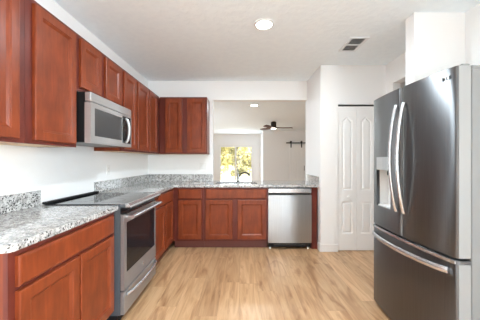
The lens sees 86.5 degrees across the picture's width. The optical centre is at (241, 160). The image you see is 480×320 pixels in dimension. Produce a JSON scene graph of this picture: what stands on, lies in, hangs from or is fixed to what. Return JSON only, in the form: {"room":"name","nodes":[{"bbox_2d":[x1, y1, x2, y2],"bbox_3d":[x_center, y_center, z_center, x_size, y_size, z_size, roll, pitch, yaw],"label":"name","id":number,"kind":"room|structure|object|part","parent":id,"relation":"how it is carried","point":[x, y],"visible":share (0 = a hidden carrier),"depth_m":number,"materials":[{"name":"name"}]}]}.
{"room":"kitchen","nodes":[
{"label":"kitchen","id":0,"kind":"room"},
{"bbox_2d":[0,0,147,205],"bbox_3d":[-1.605,-0.030,0.520,0.120,2.572,7.640,0,0,0],"label":"wall","id":1,"kind":"structure","parent":0,"point":[58,172],"depth_m":2.24,"materials":[{"name":"white paint"}]},
{"bbox_2d":[0,0,24,142],"bbox_3d":[-1.389,-0.536,1.239,0.309,0.872,0.476,0,0,0],"label":"upper cabinet","id":2,"kind":"object","parent":1,"relation":"attached to","point":[12,12],"visible":1,"depth_m":1.37,"materials":[{"name":"brown wood"}]},
{"bbox_2d":[0,190,40,213],"bbox_3d":[-1.534,0.284,1.485,0.019,0.116,0.910,0,0,0],"label":"backsplash","id":3,"kind":"structure","parent":1,"relation":"attached to","point":[18,201],"depth_m":1.75,"materials":[{"name":"stone"}]},
{"bbox_2d":[0,0,75,146],"bbox_3d":[-1.389,-0.536,1.709,0.309,0.872,0.460,0,0,0],"label":"upper cabinet","id":4,"kind":"object","parent":1,"relation":"attached to","point":[50,44],"visible":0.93,"depth_m":1.65,"materials":[{"name":"brown wood"}]},
{"bbox_3d":[-1.266,-0.536,1.709,0.019,0.872,0.460,0,0,0],"label":"frame","id":5,"kind":"part","parent":4,"relation":"part of","materials":[{"name":"brown wood"}]},
{"bbox_3d":[-1.246,-0.533,1.721,0.023,0.822,0.380,0,0,0],"label":"door","id":6,"kind":"part","parent":4,"relation":"part of","materials":[{"name":"brown wood"}]},
{"bbox_2d":[76,33,121,105],"bbox_3d":[-1.389,-0.753,2.304,0.309,0.438,0.725,0,0,0],"label":"upper cabinet","id":7,"kind":"object","parent":1,"relation":"attached to","point":[96,73],"visible":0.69,"depth_m":2.19,"materials":[{"name":"brown wood"}]},
{"bbox_3d":[-1.246,-0.755,2.113,0.023,0.378,0.284,0,0,0],"label":"door","id":8,"kind":"part","parent":7,"relation":"part of","materials":[{"name":"brown wood"}]},
{"bbox_2d":[76,92,130,146],"bbox_3d":[-1.319,-0.332,2.304,0.443,0.389,0.719,0,0,0],"label":"microwave","id":9,"kind":"object","parent":7,"relation":"attached to","point":[100,122],"visible":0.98,"depth_m":2.11,"materials":[{"name":"silver metal"}]},
{"bbox_3d":[-1.363,-0.139,2.304,0.325,0.004,0.699,0,0,0],"label":"plate","id":10,"kind":"part","parent":9,"relation":"part of","materials":[{"name":"grey metal"}]},
{"bbox_3d":[-1.173,-0.490,2.304,0.046,0.072,0.719,0,0,0],"label":"vent panel","id":11,"kind":"part","parent":9,"relation":"part of","materials":[{"name":"metal"}]},
{"bbox_3d":[-1.173,-0.292,2.304,0.046,0.311,0.719,0,0,0],"label":"door","id":12,"kind":"part","parent":9,"relation":"part of","materials":[{"name":"metal"}]},
{"bbox_3d":[-1.127,-0.296,2.525,0.058,0.255,0.028,0,0,0],"label":"handle","id":13,"kind":"part","parent":9,"relation":"part of","materials":[{"name":"metal"}]},
{"bbox_3d":[-1.246,-0.755,2.483,0.023,0.378,0.306,0,0,0],"label":"door","id":14,"kind":"part","parent":7,"relation":"part of","materials":[{"name":"brown wood"}]},
{"bbox_2d":[106,165,109,174],"bbox_3d":[-1.541,0.110,2.950,0.008,0.116,0.072,0,0,0],"label":"wall outlet","id":15,"kind":"object","parent":1,"relation":"attached to","point":[107,166],"visible":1,"depth_m":2.94,"materials":[{"name":"white plastic"}]},
{"bbox_2d":[94,68,136,151],"bbox_3d":[-1.389,-0.536,2.849,0.309,0.872,0.361,0,0,0],"label":"upper cabinet","id":16,"kind":"object","parent":1,"relation":"attached to","point":[129,83],"visible":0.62,"depth_m":2.86,"materials":[{"name":"brown wood"}]},
{"bbox_3d":[-1.266,-0.536,2.849,0.019,0.872,0.361,0,0,0],"label":"frame","id":17,"kind":"part","parent":16,"relation":"part of","materials":[{"name":"brown wood"}]},
{"bbox_3d":[-1.246,-0.533,2.853,0.023,0.822,0.306,0,0,0],"label":"door","id":18,"kind":"part","parent":16,"relation":"part of","materials":[{"name":"brown wood"}]},
{"bbox_2d":[94,174,148,191],"bbox_3d":[-1.534,0.284,3.443,0.019,0.116,1.550,0,0,0],"label":"backsplash","id":19,"kind":"structure","parent":1,"relation":"attached to","point":[106,185],"depth_m":3.17,"materials":[{"name":"stone"}]},
{"bbox_2d":[120,79,159,153],"bbox_3d":[-1.389,-0.536,3.624,0.309,0.872,1.186,0,0,0],"label":"upper cabinet","id":20,"kind":"object","parent":1,"relation":"attached to","point":[148,102],"visible":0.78,"depth_m":3.36,"materials":[{"name":"brown wood"}]},
{"bbox_3d":[-1.246,-0.533,3.234,0.023,0.822,0.362,0,0,0],"label":"door","id":21,"kind":"part","parent":20,"relation":"part of","materials":[{"name":"brown wood"}]},
{"bbox_3d":[-1.266,-0.536,3.461,0.019,0.872,0.860,0,0,0],"label":"frame","id":22,"kind":"part","parent":20,"relation":"part of","materials":[{"name":"brown wood"}]},
{"bbox_3d":[-1.246,-0.533,3.598,0.023,0.822,0.305,0,0,0],"label":"door","id":23,"kind":"part","parent":20,"relation":"part of","materials":[{"name":"brown wood"}]},
{"bbox_2d":[148,81,306,180],"bbox_3d":[-0.228,-0.030,4.280,2.635,2.572,0.120,0,0,0],"label":"wall","id":24,"kind":"structure","parent":0,"point":[215,91],"depth_m":4.22,"materials":[{"name":"white paint"}]},
{"bbox_2d":[149,174,212,180],"bbox_3d":[-0.999,0.284,4.210,1.053,0.116,0.019,0,0,0],"label":"backsplash","id":25,"kind":"structure","parent":24,"relation":"attached to","point":[152,177],"depth_m":4.20,"materials":[{"name":"stone"}]},
{"bbox_2d":[160,97,209,153],"bbox_3d":[-0.891,-0.536,4.053,0.727,0.872,0.331,0,0,0],"label":"upper cabinet","id":26,"kind":"object","parent":24,"relation":"attached to","point":[184,121],"visible":1,"depth_m":3.90,"materials":[{"name":"brown wood"}]},
{"bbox_3d":[-1.038,-0.533,3.898,0.259,0.822,0.023,0,0,0],"label":"door","id":27,"kind":"part","parent":26,"relation":"part of","materials":[{"name":"brown wood"}]},
{"bbox_3d":[-0.690,-0.533,3.898,0.282,0.822,0.023,0,0,0],"label":"door","id":28,"kind":"part","parent":26,"relation":"part of","materials":[{"name":"brown wood"}]},
{"bbox_2d":[200,163,205,169],"bbox_3d":[-0.637,0.096,4.215,0.114,0.116,0.010,0,0,0],"label":"light switch","id":29,"kind":"object","parent":24,"relation":"attached to","point":[202,165],"visible":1,"depth_m":4.21,"materials":[{"name":"white plastic"}]},
{"bbox_2d":[214,134,260,180],"bbox_3d":[-0.828,-0.030,12.720,3.544,2.572,0.120,0,0,0],"label":"wall","id":30,"kind":"structure","parent":0,"point":[219,139],"depth_m":12.66,"materials":[{"name":"white paint"}]},
{"bbox_2d":[218,145,253,180],"bbox_3d":[-0.295,0.241,12.715,1.790,2.030,0.070,0,0,0],"label":"window","id":31,"kind":"structure","parent":30,"relation":"in","point":[219,146],"depth_m":12.68,"materials":[{"name":"white plastic"}]},
{"bbox_2d":[121,241,390,319],"bbox_3d":[0.700,1.306,4.700,7.800,0.100,16.200,0,0,0],"label":"floor","id":32,"kind":"structure","parent":0,"point":[188,283],"depth_m":2.54,"materials":[{"name":"brown wood"}]},
{"bbox_2d":[0,212,113,319],"bbox_3d":[-1.244,0.818,1.496,0.599,0.876,0.882,0,0,0],"label":"base cabinet","id":33,"kind":"object","parent":32,"relation":"on","point":[69,274],"visible":0.94,"depth_m":1.36,"materials":[{"name":"brown wood"}]},
{"bbox_3d":[-0.956,0.837,1.290,0.023,0.555,0.403,0,0,0],"label":"door","id":34,"kind":"part","parent":33,"relation":"part of","materials":[{"name":"brown wood"}]},
{"bbox_2d":[0,190,117,253],"bbox_3d":[-1.240,0.302,1.485,0.607,0.152,0.910,0,0,0],"label":"countertop","id":35,"kind":"structure","parent":33,"relation":"on","point":[24,222],"depth_m":1.53,"materials":[{"name":"stone"}]},
{"bbox_3d":[-0.956,0.473,1.492,0.023,0.133,0.807,0,0,0],"label":"drawer","id":36,"kind":"part","parent":33,"relation":"part of","materials":[{"name":"brown wood"}]},
{"bbox_3d":[-0.956,0.837,1.701,0.023,0.555,0.388,0,0,0],"label":"door","id":37,"kind":"part","parent":33,"relation":"part of","materials":[{"name":"brown wood"}]},
{"bbox_2d":[42,191,161,319],"bbox_3d":[-1.172,0.787,2.304,0.702,0.938,0.721,0,0,0],"label":"range","id":38,"kind":"object","parent":32,"relation":"on","point":[135,260],"visible":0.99,"depth_m":2.09,"materials":[{"name":"grey metal"}]},
{"bbox_3d":[-1.504,0.326,2.304,0.038,0.016,0.717,0,0,0],"label":"trim","id":39,"kind":"part","parent":38,"relation":"part of","materials":[{"name":"black plastic"}]},
{"bbox_2d":[45,193,152,207],"bbox_3d":[-1.192,0.347,2.304,0.615,0.027,0.717,0,0,0],"label":"cooktop","id":40,"kind":"object","parent":38,"relation":"in","point":[121,200],"depth_m":2.13,"materials":[{"name":"glass"}]},
{"bbox_3d":[-0.910,1.093,2.304,0.030,0.175,0.717,0,0,0],"label":"warming drawer","id":41,"kind":"part","parent":38,"relation":"part of","materials":[{"name":"metal"}]},
{"bbox_3d":[-0.909,0.704,2.304,0.028,0.580,0.717,0,0,0],"label":"oven door","id":42,"kind":"part","parent":38,"relation":"part of","materials":[{"name":"metal"}]},
{"bbox_3d":[-0.887,0.383,2.304,0.075,0.046,0.713,0,0,0],"label":"control panel","id":43,"kind":"part","parent":38,"relation":"part of","materials":[{"name":"silver metal"}]},
{"bbox_3d":[-0.871,1.034,2.304,0.060,0.025,0.668,0,0,0],"label":"drawer handle","id":44,"kind":"part","parent":38,"relation":"part of","materials":[{"name":"silver metal"}]},
{"bbox_3d":[-0.838,0.434,2.304,0.033,0.026,0.681,0,0,0],"label":"door handle","id":45,"kind":"part","parent":38,"relation":"part of","materials":[{"name":"silver metal"}]},
{"bbox_2d":[155,188,172,262],"bbox_3d":[-1.244,0.818,3.144,0.599,0.876,0.948,0,0,0],"label":"base cabinet","id":46,"kind":"object","parent":32,"relation":"on","point":[164,211],"visible":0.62,"depth_m":3.13,"materials":[{"name":"brown wood"}]},
{"bbox_3d":[-0.956,0.837,2.933,0.023,0.555,0.455,0,0,0],"label":"door","id":47,"kind":"part","parent":46,"relation":"part of","materials":[{"name":"brown wood"}]},
{"bbox_3d":[-0.956,0.473,3.123,0.023,0.133,0.835,0,0,0],"label":"drawer","id":48,"kind":"part","parent":46,"relation":"part of","materials":[{"name":"brown wood"}]},
{"bbox_3d":[-0.956,0.837,3.368,0.023,0.555,0.345,0,0,0],"label":"door","id":49,"kind":"part","parent":46,"relation":"part of","materials":[{"name":"brown wood"}]},
{"bbox_2d":[173,187,203,246],"bbox_3d":[-1.039,0.818,3.908,1.003,0.876,0.621,0,0,0],"label":"base cabinet","id":50,"kind":"object","parent":32,"relation":"on","point":[188,202],"visible":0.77,"depth_m":3.61,"materials":[{"name":"brown wood"}]},
{"bbox_3d":[-0.730,0.473,3.608,0.330,0.133,0.023,0,0,0],"label":"drawer","id":51,"kind":"part","parent":50,"relation":"part of","materials":[{"name":"brown wood"}]},
{"bbox_3d":[-0.730,0.837,3.608,0.330,0.555,0.023,0,0,0],"label":"door","id":52,"kind":"part","parent":50,"relation":"part of","materials":[{"name":"brown wood"}]},
{"bbox_2d":[94,174,318,192],"bbox_3d":[-0.228,0.302,3.505,2.633,0.152,1.674,0,0,0],"label":"countertop","id":53,"kind":"structure","parent":50,"relation":"on","point":[160,183],"depth_m":3.63,"materials":[{"name":"stone"}]},
{"bbox_2d":[236,167,249,181],"bbox_3d":[0.027,0.224,4.087,0.266,0.236,0.060,0,0,37],"label":"faucet","id":54,"kind":"object","parent":53,"relation":"on","point":[247,173],"visible":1,"depth_m":4.13,"materials":[{"name":"grey metal"}]},
{"bbox_2d":[204,187,267,246],"bbox_3d":[-0.082,0.818,3.908,0.909,0.876,0.621,0,0,0],"label":"base cabinet","id":55,"kind":"object","parent":32,"relation":"on","point":[233,216],"visible":0.96,"depth_m":3.61,"materials":[{"name":"brown wood"}]},
{"bbox_3d":[-0.317,0.837,3.608,0.382,0.555,0.023,0,0,0],"label":"door","id":56,"kind":"part","parent":55,"relation":"part of","materials":[{"name":"brown wood"}]},
{"bbox_3d":[-0.081,0.473,3.608,0.854,0.133,0.023,0,0,0],"label":"drawer","id":57,"kind":"part","parent":55,"relation":"part of","materials":[{"name":"brown wood"}]},
{"bbox_3d":[0.145,0.837,3.608,0.402,0.555,0.023,0,0,0],"label":"door","id":58,"kind":"part","parent":55,"relation":"part of","materials":[{"name":"brown wood"}]},
{"bbox_2d":[268,187,311,248],"bbox_3d":[0.683,0.823,3.892,0.610,0.866,0.616,0,0,0],"label":"dishwasher","id":59,"kind":"object","parent":32,"relation":"on","point":[289,208],"visible":1,"depth_m":3.59,"materials":[{"name":"grey metal"}]},
{"bbox_2d":[268,187,309,194],"bbox_3d":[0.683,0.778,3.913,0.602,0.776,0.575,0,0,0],"label":"control panel","id":60,"kind":"object","parent":59,"relation":"in","point":[268,187],"depth_m":3.61,"materials":[{"name":"grey metal"}]},
{"bbox_3d":[0.683,1.195,3.640,0.598,0.066,0.020,0,0,0],"label":"toe panel","id":61,"kind":"part","parent":59,"relation":"part of","materials":[{"name":"black plastic"}]},
{"bbox_2d":[310,187,316,248],"bbox_3d":[1.033,0.818,3.918,0.082,0.876,0.597,0,0,0],"label":"end panel","id":62,"kind":"object","parent":32,"relation":"on","point":[313,245],"visible":0.42,"depth_m":3.62,"materials":[{"name":"brown wood"}]},
{"bbox_2d":[373,64,479,319],"bbox_3d":[1.511,0.359,1.829,0.868,1.794,0.854,0,0,0],"label":"refrigerator","id":63,"kind":"object","parent":32,"relation":"on","point":[426,232],"visible":1,"depth_m":1.57,"materials":[{"name":"grey metal"}]},
{"bbox_3d":[1.204,0.025,2.075,0.117,0.106,0.218,0,0,0],"label":"dispenser panel","id":64,"kind":"part","parent":63,"relation":"part of","materials":[{"name":"metal"}]},
{"bbox_3d":[1.204,0.009,2.046,0.115,1.070,0.421,0,0,0],"label":"door","id":65,"kind":"part","parent":63,"relation":"part of","materials":[{"name":"metal"}]},
{"bbox_3d":[1.113,-0.017,1.874,0.072,0.782,0.025,0,0,0],"label":"door handle","id":66,"kind":"part","parent":63,"relation":"part of","materials":[{"name":"silver metal"}]},
{"bbox_3d":[1.115,-0.017,1.790,0.072,0.782,0.025,0,0,0],"label":"door handle","id":67,"kind":"part","parent":63,"relation":"part of","materials":[{"name":"silver metal"}]},
{"bbox_3d":[1.128,0.624,1.832,0.084,0.036,0.776,0,0,-2],"label":"drawer handle","id":68,"kind":"part","parent":63,"relation":"part of","materials":[{"name":"silver metal"}]},
{"bbox_3d":[1.204,0.888,1.831,0.115,0.665,0.851,0,0,0],"label":"freezer drawer","id":69,"kind":"part","parent":63,"relation":"part of","materials":[{"name":"metal"}]},
{"bbox_3d":[1.205,0.009,1.617,0.113,1.070,0.424,0,0,0],"label":"door","id":70,"kind":"part","parent":63,"relation":"part of","materials":[{"name":"metal"}]},
{"bbox_3d":[1.230,0.009,1.404,0.065,1.063,0.002,0,0,0],"label":"panel","id":71,"kind":"part","parent":63,"relation":"part of","materials":[{"name":"grey metal"}]},
{"bbox_3d":[1.230,0.897,1.404,0.065,0.639,0.002,0,0,0],"label":"panel","id":72,"kind":"part","parent":63,"relation":"part of","materials":[{"name":"grey metal"}]},
{"bbox_2d":[54,0,479,133],"bbox_3d":[0.700,-1.376,4.700,7.800,0.120,16.200,0,0,0],"label":"ceiling","id":73,"kind":"structure","parent":0,"point":[162,40],"depth_m":2.71,"materials":[{"name":"white paint"}]},
{"bbox_2d":[254,19,273,29],"bbox_3d":[0.217,-1.310,2.458,0.184,0.012,0.184,0,0,0],"label":"recessed light","id":74,"kind":"object","parent":73,"relation":"in","point":[262,24],"visible":1,"depth_m":2.45,"materials":[{"name":"white plastic"}]},
{"bbox_2d":[260,121,291,129],"bbox_3d":[1.193,-1.187,8.656,1.073,0.258,1.099,0,0,0],"label":"ceiling fan","id":75,"kind":"object","parent":73,"relation":"hanging from","point":[273,124],"visible":1,"depth_m":8.60,"materials":[{"name":"brown metal"}]},
{"bbox_2d":[338,37,369,51],"bbox_3d":[1.265,-1.311,2.890,0.200,0.010,0.360,0,0,0],"label":"ceiling vent","id":76,"kind":"object","parent":73,"relation":"in","point":[353,44],"visible":1,"depth_m":2.87,"materials":[{"name":"white metal"}]},
{"bbox_3d":[1.265,-1.315,2.890,0.148,0.001,0.308,0,0,0],"label":"duct plate","id":77,"kind":"part","parent":76,"relation":"part of","materials":[{"name":"grey metal"}]},
{"bbox_2d":[261,131,305,180],"bbox_3d":[2.622,-0.030,11.990,3.356,2.572,1.580,0,0,0],"label":"wall","id":78,"kind":"structure","parent":0,"point":[274,147],"depth_m":11.20,"materials":[{"name":"white paint"}]},
{"bbox_2d":[286,141,305,180],"bbox_3d":[2.855,0.193,11.140,1.790,2.103,0.119,0,0,0],"label":"door","id":79,"kind":"structure","parent":78,"relation":"in","point":[297,153],"depth_m":11.12,"materials":[{"name":"white paint"}]},
{"bbox_2d":[306,65,385,243],"bbox_3d":[1.600,-0.030,3.928,1.020,2.572,0.825,0,0,0],"label":"wall","id":80,"kind":"structure","parent":0,"point":[330,86],"depth_m":3.52,"materials":[{"name":"white paint"}]},
{"bbox_2d":[306,174,318,184],"bbox_3d":[1.079,0.284,3.904,0.019,0.116,0.632,0,0,0],"label":"backsplash","id":81,"kind":"structure","parent":80,"relation":"attached to","point":[309,178],"depth_m":3.84,"materials":[{"name":"stone"}]},
{"bbox_2d":[317,242,320,251],"bbox_3d":[1.083,1.204,3.559,0.014,0.105,0.116,0,0,0],"label":"baseboard","id":82,"kind":"structure","parent":80,"relation":"attached to","point":[318,243],"depth_m":3.54,"materials":[{"name":"white paint"}]},
{"bbox_2d":[321,244,337,251],"bbox_3d":[1.210,1.204,3.508,0.240,0.105,0.014,0,0,0],"label":"baseboard","id":83,"kind":"structure","parent":80,"relation":"attached to","point":[324,247],"depth_m":3.50,"materials":[{"name":"white paint"}]},
{"bbox_2d":[338,105,373,249],"bbox_3d":[1.595,0.236,3.537,0.526,2.016,0.077,0,0,0],"label":"door","id":84,"kind":"structure","parent":80,"relation":"in","point":[355,122],"depth_m":3.53,"materials":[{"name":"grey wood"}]},
{"bbox_2d":[386,3,479,93],"bbox_3d":[2.040,-0.030,0.107,0.100,2.572,6.815,0,0,0],"label":"wall","id":85,"kind":"structure","parent":0,"point":[396,69],"depth_m":2.25,"materials":[{"name":"white paint"}]},
{"bbox_2d":[406,12,464,84],"bbox_3d":[1.762,-0.030,2.326,0.456,2.572,0.118,0,0,0],"label":"wall","id":86,"kind":"structure","parent":0,"point":[435,41],"depth_m":2.27,"materials":[{"name":"white paint"}]},
{"label":"outside","id":87,"kind":"structure","parent":0,"visible":0},
{"bbox_2d":[221,165,250,180],"bbox_3d":[0.000,1.431,51.450,80.000,0.150,77.100,0,0,0],"label":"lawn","id":88,"kind":"structure","parent":87,"point":[226,176],"depth_m":21.61,"materials":[{"name":"white"}]},
{"bbox_2d":[221,147,233,173],"bbox_3d":[-2.110,-1.122,25.941,2.884,5.077,3.127,0,0,0],"label":"tree","id":89,"kind":"object","parent":88,"relation":"on","point":[224,162],"visible":0.3,"depth_m":25.32,"materials":[{"name":"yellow plant"}]},
{"bbox_2d":[223,147,247,168],"bbox_3d":[-0.655,-1.131,30.543,3.428,5.162,3.163,0,0,0],"label":"tree","id":90,"kind":"object","parent":88,"relation":"on","point":[231,152],"visible":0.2,"depth_m":29.95,"materials":[{"name":"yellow plant"}]},
{"bbox_2d":[230,166,250,175],"bbox_3d":[-0.041,1.022,22.594,2.011,1.141,1.315,0,0,0],"label":"shrub","id":91,"kind":"object","parent":88,"relation":"on","point":[244,169],"visible":0.66,"depth_m":22.41,"materials":[{"name":"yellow plant"}]},
{"bbox_2d":[237,147,250,167],"bbox_3d":[1.348,-1.143,25.848,3.391,4.999,2.949,0,0,20],"label":"tree","id":92,"kind":"object","parent":88,"relation":"on","point":[246,158],"visible":0.29,"depth_m":25.70,"materials":[{"name":"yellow plant"}]}
]}

